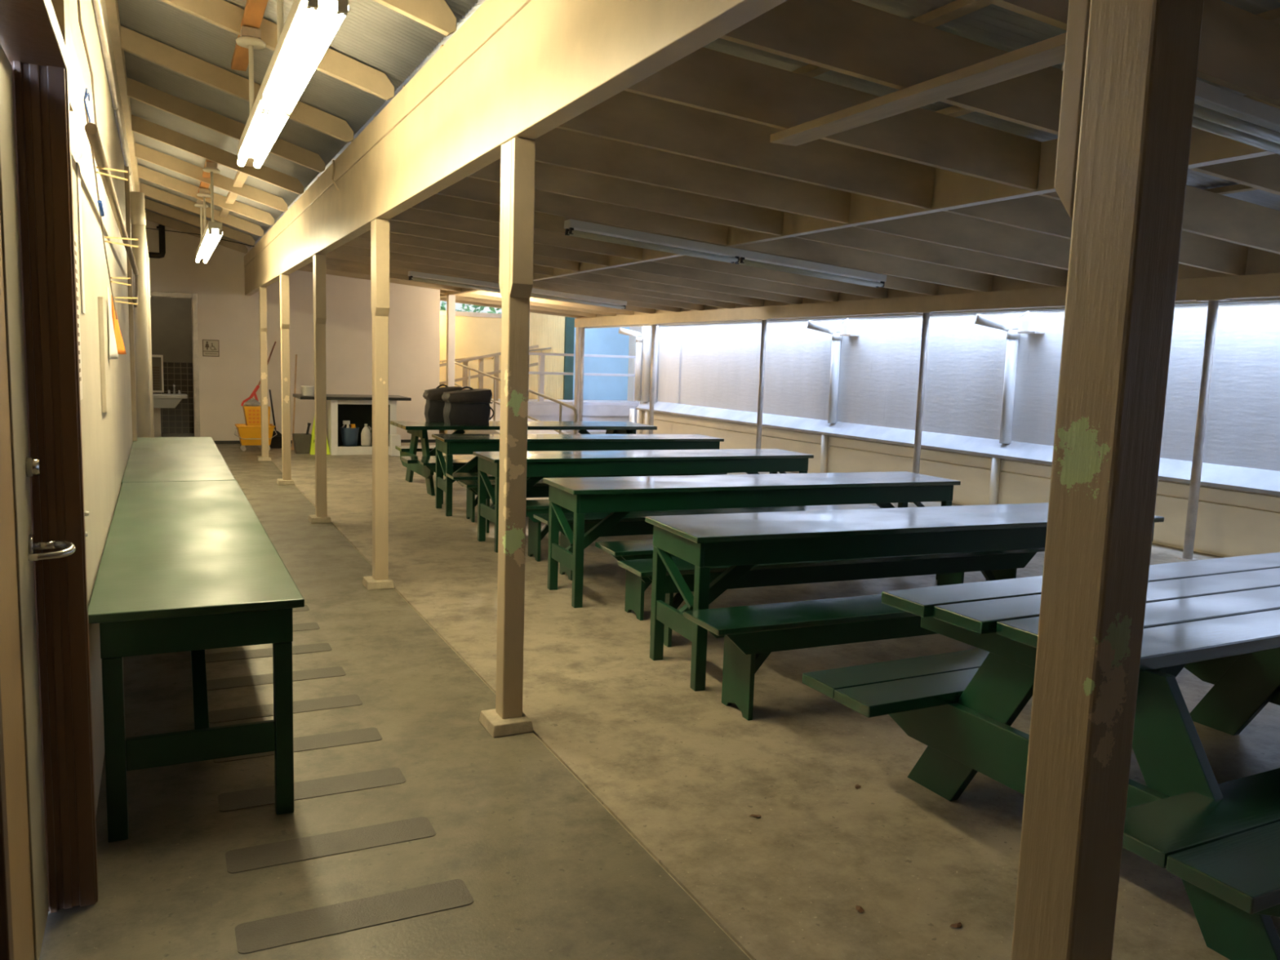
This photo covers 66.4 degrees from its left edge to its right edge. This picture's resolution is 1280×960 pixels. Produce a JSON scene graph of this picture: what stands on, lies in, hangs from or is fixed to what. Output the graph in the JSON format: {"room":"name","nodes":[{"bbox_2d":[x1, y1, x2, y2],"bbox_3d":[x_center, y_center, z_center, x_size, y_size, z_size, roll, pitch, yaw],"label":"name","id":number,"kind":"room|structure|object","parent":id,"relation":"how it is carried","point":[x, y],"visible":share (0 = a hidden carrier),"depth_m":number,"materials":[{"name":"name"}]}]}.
{"room":"covered picnic area","nodes":[
{"label":"covered picnic area","id":0,"kind":"room"},
{"bbox_2d":[69,0,135,817],"bbox_3d":[-3.454,-1.178,6.280,0.185,3.800,20.900,-2,8,-26],"label":"wall","id":1,"kind":"structure","parent":0,"point":[106,437],"depth_m":4.05,"materials":[{"name":"paint"}]},
{"bbox_2d":[0,44,75,959],"bbox_3d":[-1.278,0.172,1.964,0.164,2.278,1.515,-2,8,-26],"label":"door","id":2,"kind":"structure","parent":1,"relation":"in","point":[19,664],"depth_m":2.37,"materials":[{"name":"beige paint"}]},
{"bbox_2d":[0,0,98,959],"bbox_3d":[-1.249,0.144,1.963,0.135,2.360,1.655,-2,8,-26],"label":"trim","id":3,"kind":"structure","parent":1,"relation":"attached to","point":[32,40],"depth_m":2.62,"materials":[{"name":"brown paint"}]},
{"bbox_2d":[51,0,73,111],"bbox_3d":[-1.554,-1.701,2.595,0.030,1.350,0.200,-2,8,-26],"label":"trim","id":4,"kind":"structure","parent":1,"relation":"attached to","point":[61,7],"depth_m":2.63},
{"bbox_2d":[74,232,82,400],"bbox_3d":[-1.770,-0.512,3.079,0.004,0.520,0.160,-2,8,-26],"label":"paper strip","id":5,"kind":"object","parent":1,"relation":"attached to","point":[75,234],"visible":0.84,"depth_m":3.10,"materials":[{"name":"white paper"}]},
{"bbox_2d":[75,162,85,313],"bbox_3d":[-1.887,-0.810,3.301,0.005,0.490,0.110,-2,8,-26],"label":"wooden strip","id":6,"kind":"object","parent":1,"relation":"attached to","point":[77,167],"visible":1,"depth_m":3.27,"materials":[{"name":"white wood"}]},
{"bbox_2d":[76,0,97,126],"bbox_3d":[-1.868,-1.465,3.310,0.029,0.719,1.218,-2,8,-26],"label":"wire","id":7,"kind":"object","parent":1,"relation":"attached to","point":[77,1],"visible":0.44,"depth_m":3.40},
{"bbox_2d":[97,296,111,413],"bbox_3d":[-2.416,-0.565,4.416,0.020,0.500,0.420,-2,8,-26],"label":"wall panel","id":8,"kind":"object","parent":1,"relation":"attached to","point":[102,302],"visible":0.9,"depth_m":4.25,"materials":[{"name":"paint"}]},
{"bbox_2d":[83,88,137,319],"bbox_3d":[-2.065,-0.997,3.883,0.130,0.675,1.832,-2,8,-26],"label":"rack","id":9,"kind":"object","parent":1,"relation":"hanging from","point":[87,116],"visible":0.93,"depth_m":3.54,"materials":[{"name":"brown wood"}]},
{"bbox_2d":[106,287,118,359],"bbox_3d":[-2.470,-0.733,4.580,0.033,0.330,0.300,-2,8,-26],"label":"ribbon","id":10,"kind":"object","parent":9,"relation":"hanging from","point":[113,349],"visible":1,"depth_m":4.54,"materials":[{"name":"white fabric"}]},
{"bbox_2d":[84,122,137,306],"bbox_3d":[-2.929,-1.239,5.569,0.032,0.348,6.069,-2,8,-26],"label":"conduit","id":11,"kind":"object","parent":1,"relation":"attached to","point":[91,131],"visible":0.88,"depth_m":3.79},
{"bbox_2d":[92,0,133,191],"bbox_3d":[-3.161,-2.328,5.873,0.042,0.044,9.000,-2,8,-26],"label":"conduit","id":12,"kind":"object","parent":1,"relation":"attached to","point":[96,3],"visible":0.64,"depth_m":5.46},
{"bbox_2d":[111,297,126,354],"bbox_3d":[-2.610,-0.776,4.898,0.052,0.291,0.300,-2,8,-26],"label":"ribbon","id":13,"kind":"object","parent":1,"relation":"attached to","point":[119,342],"visible":0.75,"depth_m":4.86,"materials":[{"name":"orange fabric"}]},
{"bbox_2d":[124,164,137,442],"bbox_3d":[-4.393,-1.121,8.465,0.035,3.100,0.100,-2,8,-26],"label":"wall post","id":14,"kind":"object","parent":1,"relation":"attached to","point":[126,168],"visible":0.55,"depth_m":8.39,"materials":[{"name":"beige paint"}]},
{"bbox_2d":[129,191,151,437],"bbox_3d":[-4.780,-1.206,9.386,0.136,3.020,0.136,-2,8,-26],"label":"pipe","id":15,"kind":"object","parent":1,"relation":"attached to","point":[138,216],"visible":0.74,"depth_m":9.31,"materials":[{"name":"metal"}]},
{"bbox_2d":[145,230,154,437],"bbox_3d":[-6.007,-1.558,11.886,0.106,3.036,0.489,-1,7,-21],"label":"pipe","id":16,"kind":"object","parent":1,"relation":"attached to","point":[147,251],"visible":0.24,"depth_m":12.03,"materials":[{"name":"metal"}]},
{"bbox_2d":[150,296,192,363],"bbox_3d":[-8.278,-2.220,16.879,2.600,3.000,2.140,-2,8,-26],"label":"wall","id":17,"kind":"structure","parent":0,"point":[171,317],"depth_m":17.79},
{"bbox_2d":[152,362,194,433],"bbox_3d":[-8.755,-1.503,17.899,2.400,1.300,0.080,-2,8,-26],"label":"tile","id":18,"kind":"structure","parent":17,"relation":"attached to","point":[179,420],"depth_m":18.00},
{"bbox_2d":[151,355,164,392],"bbox_3d":[-8.457,-1.812,16.629,0.640,0.640,0.030,-2,8,-26],"label":"mirror","id":19,"kind":"object","parent":18,"relation":"attached to","point":[157,371],"visible":0.24,"depth_m":16.72,"materials":[{"name":"white paint"}]},
{"bbox_2d":[105,0,477,253],"bbox_3d":[-2.656,-2.743,6.314,1.885,0.687,21.354,-2,8,-26],"label":"ceiling","id":20,"kind":"structure","parent":0,"point":[184,104],"depth_m":7.10,"materials":[{"name":"beige paint"}]},
{"bbox_2d":[198,159,213,192],"bbox_3d":[-4.737,-3.299,10.690,0.090,0.038,2.700,-2,8,-26],"label":"board","id":21,"kind":"object","parent":20,"relation":"attached to","point":[206,175],"visible":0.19,"depth_m":10.54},
{"bbox_2d":[194,161,222,262],"bbox_3d":[-4.816,-2.923,10.872,0.160,0.742,3.600,-2,8,-26],"label":"lamp","id":22,"kind":"object","parent":21,"relation":"hanging from","point":[212,233],"visible":1,"depth_m":10.23,"materials":[{"name":"white metal"}]},
{"bbox_2d":[231,0,268,71],"bbox_3d":[-2.006,-2.503,5.125,0.090,0.038,2.700,-2,8,-26],"label":"board","id":23,"kind":"object","parent":20,"relation":"attached to","point":[254,11],"visible":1,"depth_m":5.40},
{"bbox_2d":[235,0,348,168],"bbox_3d":[-1.638,-2.018,4.396,0.160,0.712,3.100,-2,8,-26],"label":"lamp","id":24,"kind":"object","parent":23,"relation":"hanging from","point":[310,26],"visible":1,"depth_m":4.00,"materials":[{"name":"white plastic"}]},
{"bbox_2d":[145,219,439,440],"bbox_3d":[-6.296,-2.565,16.513,5.860,3.900,0.160,-2,8,-26],"label":"wall","id":25,"kind":"structure","parent":0,"point":[228,316],"depth_m":16.62,"materials":[{"name":"white paint"}]},
{"bbox_2d":[148,224,165,257],"bbox_3d":[-7.714,-3.786,15.504,0.345,0.525,0.110,-2,8,-26],"label":"pipe","id":26,"kind":"object","parent":25,"relation":"attached to","point":[161,254],"visible":0.89,"depth_m":15.52,"materials":[{"name":"metal"}]},
{"bbox_2d":[150,291,199,436],"bbox_3d":[-7.628,-1.811,15.947,0.792,2.455,0.190,-2,8,-26],"label":"trim","id":27,"kind":"structure","parent":25,"relation":"attached to","point":[193,296],"depth_m":15.98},
{"bbox_2d":[202,339,219,356],"bbox_3d":[-7.059,-2.169,16.093,0.250,0.274,0.016,-2,8,-26],"label":"restroom sign","id":28,"kind":"object","parent":25,"relation":"attached to","point":[210,347],"visible":1,"depth_m":16.09,"materials":[{"name":"brown"}]},
{"bbox_2d":[439,312,629,399],"bbox_3d":[-2.983,-3.150,23.445,6.190,3.600,0.240,-2,8,-26],"label":"wall","id":29,"kind":"structure","parent":0,"point":[473,335],"depth_m":23.74,"materials":[{"name":"paint"}]},
{"bbox_2d":[440,300,502,318],"bbox_3d":[-3.943,-4.015,22.844,2.400,0.400,0.260,-2,8,-26],"label":"window","id":30,"kind":"structure","parent":29,"relation":"in","point":[461,309],"depth_m":22.84,"materials":[{"name":"beige paint"}]},
{"bbox_2d":[563,316,574,399],"bbox_3d":[-1.728,-3.261,23.866,0.220,2.600,0.080,-2,8,-26],"label":"trim","id":31,"kind":"structure","parent":29,"relation":"attached to","point":[569,322],"depth_m":23.86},
{"bbox_2d":[444,398,639,434],"bbox_3d":[-0.926,-1.056,19.209,6.000,0.600,9.600,-2,8,-26],"label":"landing","id":32,"kind":"structure","parent":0,"point":[542,412],"depth_m":21.55,"materials":[{"name":"white paint"}]},
{"bbox_2d":[439,345,538,400],"bbox_3d":[-3.405,-2.435,22.054,2.313,1.289,0.125,-2,8,-26],"label":"railing","id":33,"kind":"object","parent":32,"relation":"on","point":[496,371],"visible":0.34,"depth_m":21.97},
{"bbox_2d":[454,361,577,434],"bbox_3d":[-2.437,-1.300,17.021,0.042,1.514,7.022,-2,8,-26],"label":"handrail","id":34,"kind":"object","parent":32,"relation":"on","point":[495,378],"visible":0.38,"depth_m":15.57,"materials":[{"name":"metal"}]},
{"bbox_2d":[528,352,573,404],"bbox_3d":[-2.205,-2.201,21.192,1.590,1.110,0.152,-2,8,-26],"label":"landing railing","id":35,"kind":"object","parent":32,"relation":"on","point":[540,372],"visible":0.59,"depth_m":21.20,"materials":[{"name":"metal"}]},
{"bbox_2d":[582,354,638,404],"bbox_3d":[-0.673,-2.239,21.916,1.420,1.110,0.112,-2,8,-26],"label":"landing railing","id":36,"kind":"object","parent":32,"relation":"on","point":[635,402],"visible":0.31,"depth_m":21.87,"materials":[{"name":"metal"}]},
{"bbox_2d":[626,326,642,401],"bbox_3d":[0.772,-2.931,22.646,0.150,3.600,4.600,-2,8,-26],"label":"wall","id":37,"kind":"structure","parent":0,"point":[632,346],"depth_m":24.48,"materials":[{"name":"paint"}]},
{"bbox_2d":[39,430,1279,959],"bbox_3d":[-0.554,0.264,11.436,12.200,0.120,27.200,-2,8,-26],"label":"floor","id":38,"kind":"structure","parent":0,"point":[682,770],"depth_m":3.63,"materials":[{"name":"concrete"}]},
{"bbox_2d":[152,382,187,437],"bbox_3d":[-8.197,-1.159,16.599,0.950,0.967,0.470,-2,8,-26],"label":"sink","id":39,"kind":"object","parent":38,"relation":"on","point":[169,400],"visible":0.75,"depth_m":16.56,"materials":[{"name":"ceramic"}]},
{"bbox_2d":[121,436,235,484],"bbox_3d":[-3.587,0.187,7.585,0.645,0.768,3.270,-2,8,-26],"label":"table","id":40,"kind":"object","parent":38,"relation":"on","point":[180,459],"depth_m":7.11,"materials":[{"name":"green paint"}]},
{"bbox_2d":[88,480,304,842],"bbox_3d":[-2.147,0.589,4.662,0.645,0.768,3.270,-2,8,-26],"label":"table","id":41,"kind":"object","parent":38,"relation":"on","point":[191,566],"depth_m":3.34,"materials":[{"name":"green paint"}]},
{"bbox_2d":[234,405,276,451],"bbox_3d":[-6.082,-0.818,15.463,0.631,0.700,0.456,-2,8,-26],"label":"bucket","id":42,"kind":"object","parent":38,"relation":"on","point":[249,433],"visible":0.79,"depth_m":15.31,"materials":[{"name":"yellow plastic"}]},
{"bbox_2d":[236,424,274,445],"bbox_3d":[-6.091,-0.715,15.488,0.536,0.310,0.397,-2,8,-26],"label":"tub","id":43,"kind":"object","parent":42,"relation":"in","point":[248,434],"depth_m":15.31,"materials":[{"name":"yellow plastic"}]},
{"bbox_2d":[256,286,271,461],"bbox_3d":[-5.407,-1.511,14.024,0.182,2.467,0.210,-2,8,-26],"label":"support post","id":44,"kind":"object","parent":38,"relation":"on","point":[264,456],"visible":1,"depth_m":13.99,"materials":[{"name":"paint"}]},
{"bbox_2d":[204,643,332,662],"bbox_3d":[-1.979,0.916,5.192,0.648,0.002,0.150,-2,8,-26],"label":"strip","id":45,"kind":"object","parent":38,"relation":"on","point":[266,652],"visible":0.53,"depth_m":5.17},
{"bbox_2d":[269,389,281,448],"bbox_3d":[-6.052,-1.015,16.145,0.318,0.929,0.610,-2,8,-26],"label":"broom","id":46,"kind":"object","parent":38,"relation":"on","point":[276,442],"visible":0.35,"depth_m":15.94,"materials":[{"name":"black plastic"}]},
{"bbox_2d":[206,666,346,690],"bbox_3d":[-1.784,0.970,4.794,0.648,0.002,0.150,-2,8,-26],"label":"strip","id":47,"kind":"object","parent":38,"relation":"on","point":[238,682],"visible":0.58,"depth_m":4.78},
{"bbox_2d":[208,694,362,723],"bbox_3d":[-1.589,1.025,4.396,0.648,0.002,0.150,-2,8,-26],"label":"strip","id":48,"kind":"object","parent":38,"relation":"on","point":[307,705],"visible":0.76,"depth_m":4.39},
{"bbox_2d":[276,274,294,484],"bbox_3d":[-4.218,-1.178,11.600,0.182,2.467,0.210,-2,8,-26],"label":"support post","id":49,"kind":"object","parent":38,"relation":"on","point":[286,479],"visible":1,"depth_m":11.57,"materials":[{"name":"paint"}]},
{"bbox_2d":[213,727,382,762],"bbox_3d":[-1.394,1.080,3.998,0.648,0.002,0.150,-2,8,-26],"label":"strip","id":50,"kind":"object","parent":38,"relation":"on","point":[371,734],"visible":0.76,"depth_m":4.04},
{"bbox_2d":[292,433,311,453],"bbox_3d":[-5.283,-0.569,15.287,0.259,0.300,0.239,-2,8,-26],"label":"waste bin","id":51,"kind":"object","parent":38,"relation":"on","point":[301,442],"visible":1,"depth_m":15.20,"materials":[{"name":"plastic"}]},
{"bbox_2d":[217,767,405,811],"bbox_3d":[-1.198,1.135,3.600,0.648,0.002,0.150,-2,8,-26],"label":"strip","id":52,"kind":"object","parent":38,"relation":"on","point":[237,800],"visible":1,"depth_m":3.60,"materials":[{"name":"rubber"}]},
{"bbox_2d":[307,253,331,523],"bbox_3d":[-2.985,-0.833,9.087,0.182,2.467,0.210,-2,8,-26],"label":"support post","id":53,"kind":"object","parent":38,"relation":"on","point":[321,516],"visible":1,"depth_m":9.06,"materials":[{"name":"paint"}]},
{"bbox_2d":[225,817,435,873],"bbox_3d":[-1.003,1.189,3.203,0.648,0.002,0.150,-2,8,-26],"label":"strip","id":54,"kind":"object","parent":38,"relation":"on","point":[251,858],"visible":1,"depth_m":3.19,"materials":[{"name":"rubber"}]},
{"bbox_2d":[293,393,411,455],"bbox_3d":[-4.588,-0.887,15.579,1.670,0.905,0.950,-2,8,-26],"label":"storage shelf","id":55,"kind":"object","parent":38,"relation":"on","point":[355,408],"visible":0.67,"depth_m":15.41,"materials":[{"name":"paint"}]},
{"bbox_2d":[340,426,359,445],"bbox_3d":[-4.580,-0.690,15.447,0.296,0.285,0.296,-2,8,-26],"label":"pail","id":56,"kind":"object","parent":55,"relation":"on","point":[349,436],"visible":0.97,"depth_m":15.34,"materials":[{"name":"blue plastic"}]},
{"bbox_2d":[235,879,473,954],"bbox_3d":[-0.808,1.244,2.805,0.648,0.002,0.150,-2,8,-26],"label":"strip","id":57,"kind":"object","parent":38,"relation":"on","point":[264,934],"visible":1,"depth_m":2.79,"materials":[{"name":"rubber"}]},
{"bbox_2d":[362,218,394,590],"bbox_3d":[-1.770,-0.492,6.610,0.182,2.467,0.210,-2,8,-26],"label":"support post","id":58,"kind":"object","parent":38,"relation":"on","point":[380,228],"visible":1,"depth_m":6.58,"materials":[{"name":"paint"}]},
{"bbox_2d":[389,434,400,456],"bbox_3d":[-3.843,-0.545,15.346,0.150,0.330,0.160,-2,8,-26],"label":"wood block","id":59,"kind":"object","parent":38,"relation":"on","point":[394,439],"visible":0.9,"depth_m":15.28,"materials":[{"name":"white paint"}]},
{"bbox_2d":[417,459,478,503],"bbox_3d":[-1.018,-0.003,11.142,2.950,0.452,0.335,-1,8,-23],"label":"bench","id":60,"kind":"object","parent":38,"relation":"on","point":[430,464],"visible":0.13,"depth_m":10.55,"materials":[{"name":"green paint"}]},
{"bbox_2d":[445,294,455,434],"bbox_3d":[-3.543,-2.087,18.289,0.130,2.700,0.130,-2,8,-26],"label":"timber post","id":61,"kind":"object","parent":38,"relation":"on","point":[451,299],"visible":0.56,"depth_m":18.18,"materials":[{"name":"white paint"}]},
{"bbox_2d":[457,478,549,533],"bbox_3d":[-0.274,0.219,9.509,2.950,0.452,0.335,-1,8,-24],"label":"bench","id":62,"kind":"object","parent":38,"relation":"on","point":[541,489],"visible":0.18,"depth_m":9.00,"materials":[{"name":"green paint"}]},
{"bbox_2d":[258,448,751,959],"bbox_3d":[-2.571,0.549,8.522,0.014,0.088,23.700,-2,8,-26],"label":"trim","id":63,"kind":"structure","parent":38,"relation":"attached to","point":[259,448],"depth_m":3.51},
{"bbox_2d":[479,137,535,737],"bbox_3d":[-0.546,-0.149,4.115,0.182,2.467,0.210,-2,8,-26],"label":"support post","id":64,"kind":"object","parent":38,"relation":"on","point":[517,167],"visible":1,"depth_m":4.08,"materials":[{"name":"paint"}]},
{"bbox_2d":[390,420,657,495],"bbox_3d":[-1.466,-0.323,12.314,3.260,0.775,1.739,-1,8,-25],"label":"picnic table","id":65,"kind":"object","parent":38,"relation":"on","point":[417,428],"visible":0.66,"depth_m":11.91,"materials":[{"name":"green wood"}]},
{"bbox_2d":[422,384,462,422],"bbox_3d":[-2.426,-0.957,12.130,0.519,0.461,0.271,-1,8,-23],"label":"bag","id":66,"kind":"object","parent":65,"relation":"on","point":[434,406],"visible":0.6,"depth_m":12.00,"materials":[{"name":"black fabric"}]},
{"bbox_2d":[441,386,493,424],"bbox_3d":[-2.080,-0.907,11.850,0.619,0.452,0.431,-1,7,-22],"label":"bag","id":67,"kind":"object","parent":65,"relation":"on","point":[472,406],"visible":1,"depth_m":11.68,"materials":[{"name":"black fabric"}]},
{"bbox_2d":[525,499,573,561],"bbox_3d":[0.305,0.379,8.349,2.950,0.452,0.335,-1,8,-24],"label":"bench","id":68,"kind":"object","parent":38,"relation":"on","point":[535,534],"visible":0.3,"depth_m":7.75,"materials":[{"name":"green paint"}]},
{"bbox_2d":[573,327,581,432],"bbox_3d":[-1.334,-2.186,21.413,0.150,2.283,0.150,-2,8,-26],"label":"timber post","id":69,"kind":"object","parent":38,"relation":"on","point":[578,331],"visible":0.52,"depth_m":21.33,"materials":[{"name":"white paint"}]},
{"bbox_2d":[431,434,724,515],"bbox_3d":[-0.633,-0.083,10.559,3.100,0.775,0.645,-1,8,-23],"label":"trestle table","id":70,"kind":"object","parent":38,"relation":"on","point":[451,445],"visible":0.68,"depth_m":10.20,"materials":[{"name":"green paint"}]},
{"bbox_2d":[577,327,584,433],"bbox_3d":[-1.264,-2.160,21.215,0.140,2.284,0.260,-2,8,-26],"label":"column","id":71,"kind":"structure","parent":38,"relation":"on","point":[582,342],"depth_m":21.17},
{"bbox_2d":[445,472,727,522],"bbox_3d":[-0.494,0.146,10.050,2.950,0.452,0.335,-1,8,-23],"label":"bench","id":72,"kind":"object","parent":38,"relation":"on","point":[471,501],"visible":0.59,"depth_m":9.56,"materials":[{"name":"green paint"}]},
{"bbox_2d":[472,448,813,552],"bbox_3d":[0.083,0.145,8.877,3.100,0.775,0.645,-1,8,-25],"label":"trestle table","id":73,"kind":"object","parent":38,"relation":"on","point":[540,464],"visible":0.66,"depth_m":8.52,"materials":[{"name":"green paint"}]},
{"bbox_2d":[648,324,659,434],"bbox_3d":[0.231,-1.741,18.167,0.140,2.284,0.260,-2,8,-26],"label":"column","id":74,"kind":"structure","parent":38,"relation":"on","point":[654,326],"depth_m":18.11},
{"bbox_2d":[533,503,880,580],"bbox_3d":[0.618,0.467,7.714,2.950,0.452,0.335,-1,8,-24],"label":"bench","id":75,"kind":"object","parent":38,"relation":"on","point":[633,523],"visible":0.3,"depth_m":7.30,"materials":[{"name":"green paint"}]},
{"bbox_2d":[542,471,960,608],"bbox_3d":[0.866,0.382,7.134,3.100,0.775,0.645,-1,8,-23],"label":"trestle table","id":76,"kind":"object","parent":38,"relation":"on","point":[619,496],"visible":0.79,"depth_m":6.74,"materials":[{"name":"green paint"}]},
{"bbox_2d":[755,319,771,448],"bbox_3d":[1.839,-1.290,14.889,0.140,2.284,0.260,-2,8,-26],"label":"column","id":77,"kind":"structure","parent":38,"relation":"on","point":[763,333],"depth_m":14.84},
{"bbox_2d":[595,539,964,620],"bbox_3d":[1.127,0.610,6.667,2.950,0.452,0.335,-1,8,-23],"label":"bench","id":78,"kind":"object","parent":38,"relation":"on","point":[635,588],"visible":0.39,"depth_m":6.14,"materials":[{"name":"green paint"}]},
{"bbox_2d":[683,594,937,720],"bbox_3d":[1.605,0.824,5.041,2.950,0.452,0.335,-1,8,-24],"label":"bench","id":79,"kind":"object","parent":38,"relation":"on","point":[750,633],"visible":0.48,"depth_m":4.54,"materials":[{"name":"green paint"}]},
{"bbox_2d":[617,547,1044,647],"bbox_3d":[1.284,0.682,6.120,2.950,0.452,0.335,-1,8,-23],"label":"bench","id":80,"kind":"object","parent":38,"relation":"on","point":[997,565],"visible":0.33,"depth_m":5.92,"materials":[{"name":"green paint"}]},
{"bbox_2d":[644,502,1164,691],"bbox_3d":[1.569,0.592,5.593,3.100,0.775,0.645,-1,8,-23],"label":"trestle table","id":81,"kind":"object","parent":38,"relation":"on","point":[744,540],"visible":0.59,"depth_m":5.13,"materials":[{"name":"green paint"}]},
{"bbox_2d":[908,311,937,503],"bbox_3d":[3.369,-0.861,11.770,0.140,2.284,0.260,-2,8,-26],"label":"column","id":82,"kind":"structure","parent":38,"relation":"on","point":[926,315],"depth_m":11.71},
{"bbox_2d":[802,551,1279,959],"bbox_3d":[2.294,0.852,3.655,2.880,0.775,1.739,-2,8,-27],"label":"picnic table","id":83,"kind":"object","parent":38,"relation":"on","point":[1217,620],"visible":0.77,"depth_m":3.37,"materials":[{"name":"green wood"}]},
{"bbox_2d":[1010,0,1204,959],"bbox_3d":[0.715,0.203,1.560,0.195,2.467,0.228,-2,8,-26],"label":"support post","id":84,"kind":"object","parent":38,"relation":"on","point":[1130,73],"visible":1,"depth_m":1.51,"materials":[{"name":"paint"}]},
{"bbox_2d":[1174,298,1231,560],"bbox_3d":[4.925,-0.425,8.598,0.140,2.284,0.260,-2,8,-26],"label":"column","id":85,"kind":"structure","parent":38,"relation":"on","point":[1212,309],"depth_m":8.57,"materials":[{"name":"metal"}]},
{"bbox_2d":[253,0,1279,318],"bbox_3d":[0.633,-2.439,9.543,6.941,0.834,23.250,-2,8,-26],"label":"ceiling","id":86,"kind":"structure","parent":0,"point":[958,191],"depth_m":6.62,"materials":[{"name":"beige paint"}]},
{"bbox_2d":[408,271,500,292],"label":"lamp","id":87,"kind":"object","parent":86,"relation":"hanging from","point":[495,286],"depth_m":14.71,"materials":[{"name":"white metal"}]},
{"bbox_2d":[244,0,786,295],"bbox_3d":[-1.960,-2.102,6.942,0.098,0.630,20.800,-2,8,-26],"label":"beam corridor","id":88,"kind":"structure","parent":86,"relation":"attached to","point":[521,68],"depth_m":4.20,"materials":[{"name":"beige paint"}]},
{"bbox_2d":[530,288,626,309],"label":"lamp","id":89,"kind":"object","parent":86,"relation":"hanging from","point":[541,292],"depth_m":15.62,"materials":[{"name":"white metal"}]},
{"bbox_2d":[564,218,886,287],"bbox_3d":[0.941,-2.153,9.425,3.545,0.372,0.140,-2,8,-26],"label":"lamp","id":90,"kind":"object","parent":86,"relation":"hanging from","point":[574,228],"visible":1,"depth_m":9.27,"materials":[{"name":"white metal"}]},
{"bbox_2d":[769,32,1066,146],"bbox_3d":[1.207,-1.714,4.408,0.170,0.041,1.980,-2,8,-26],"label":"ceiling beam","id":91,"kind":"structure","parent":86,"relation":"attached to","point":[1051,51],"depth_m":4.20,"materials":[{"name":"wood"}]},
{"bbox_2d":[574,272,1279,327],"bbox_3d":[3.680,-2.014,11.068,0.090,0.190,23.200,-2,8,-26],"label":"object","id":92,"kind":"structure","parent":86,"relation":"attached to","point":[1263,285],"depth_m":11.38,"materials":[{"name":"beige paint"}]},
{"bbox_2d":[581,246,1279,327],"bbox_3d":[3.741,-2.179,11.075,0.028,0.520,23.200,-2,8,-26],"label":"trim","id":93,"kind":"structure","parent":92,"relation":"attached to","point":[1259,261],"depth_m":10.51,"materials":[{"name":"beige paint"}]},
{"bbox_2d":[584,297,1279,328],"bbox_3d":[3.770,-1.966,11.119,0.048,0.140,23.200,-2,8,-26],"label":"rain gutter","id":94,"kind":"object","parent":93,"relation":"attached to","point":[1263,300],"visible":0.16,"depth_m":11.51,"materials":[{"name":"white paint"}]},
{"bbox_2d":[1061,61,1279,154],"bbox_3d":[3.233,-1.486,4.479,3.545,0.372,0.140,-2,8,-26],"label":"lamp","id":95,"kind":"object","parent":86,"relation":"hanging from","point":[1219,111],"visible":0.28,"depth_m":4.06,"materials":[{"name":"white metal"}]},
{"bbox_2d":[640,302,1279,471],"bbox_3d":[4.742,-2.106,10.286,0.170,4.000,21.100,-2,8,-26],"label":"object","id":96,"kind":"structure","parent":0,"point":[716,366],"depth_m":11.89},
{"bbox_2d":[618,327,642,422],"bbox_3d":[-0.222,-1.937,19.777,0.494,2.256,0.182,3,7,10],"label":"downspout","id":97,"kind":"object","parent":96,"relation":"attached to","point":[638,336],"visible":0.87,"depth_m":19.68,"materials":[{"name":"white paint"}]},
{"bbox_2d":[636,325,651,434],"bbox_3d":[0.081,-2.055,19.398,0.237,2.600,0.140,-2,8,-26],"label":"downspout","id":98,"kind":"object","parent":96,"relation":"attached to","point":[647,330],"visible":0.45,"depth_m":19.35,"materials":[{"name":"white paint"}]},
{"bbox_2d":[644,325,658,434],"bbox_3d":[0.234,-2.012,19.085,0.222,2.600,0.124,-2,8,-26],"label":"downspout","id":99,"kind":"object","parent":96,"relation":"attached to","point":[646,417],"visible":0.26,"depth_m":19.07,"materials":[{"name":"white paint"}]},
{"bbox_2d":[807,320,841,472],"bbox_3d":[2.593,-1.148,14.039,0.494,2.256,0.182,3,7,10],"label":"downspout","id":100,"kind":"object","parent":96,"relation":"attached to","point":[835,331],"visible":0.95,"depth_m":13.95,"materials":[{"name":"white paint"}]},
{"bbox_2d":[651,301,1279,326],"bbox_3d":[4.715,-1.792,10.147,0.015,0.040,20.800,-2,8,-26],"label":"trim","id":101,"kind":"structure","parent":96,"relation":"attached to","point":[1266,301],"depth_m":11.80,"materials":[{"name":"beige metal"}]},
{"bbox_2d":[974,313,1020,504],"bbox_3d":[4.005,-0.752,11.161,0.494,2.256,0.182,3,7,10],"label":"downspout","id":102,"kind":"object","parent":96,"relation":"attached to","point":[1011,329],"visible":0.91,"depth_m":11.07,"materials":[{"name":"white paint"}]},
{"bbox_2d":[1017,311,1044,333],"bbox_3d":[4.309,-1.748,10.823,0.148,0.252,0.307,-2,8,-26],"label":"junction box","id":103,"kind":"object","parent":96,"relation":"attached to","point":[1028,326],"visible":0.99,"depth_m":10.79,"materials":[{"name":"white paint"}]},
{"bbox_2d":[642,410,1279,557],"bbox_3d":[4.607,0.178,10.365,0.135,0.640,20.800,-2,8,-26],"label":"wall","id":104,"kind":"structure","parent":0,"point":[1230,522],"depth_m":11.16,"materials":[{"name":"beige paint"}]},
{"bbox_2d":[635,400,1279,495],"bbox_3d":[4.571,-0.232,10.291,0.235,0.190,20.800,-2,8,-26],"label":"ledge","id":105,"kind":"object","parent":104,"relation":"on","point":[1228,477],"depth_m":11.71,"materials":[{"name":"paint"}]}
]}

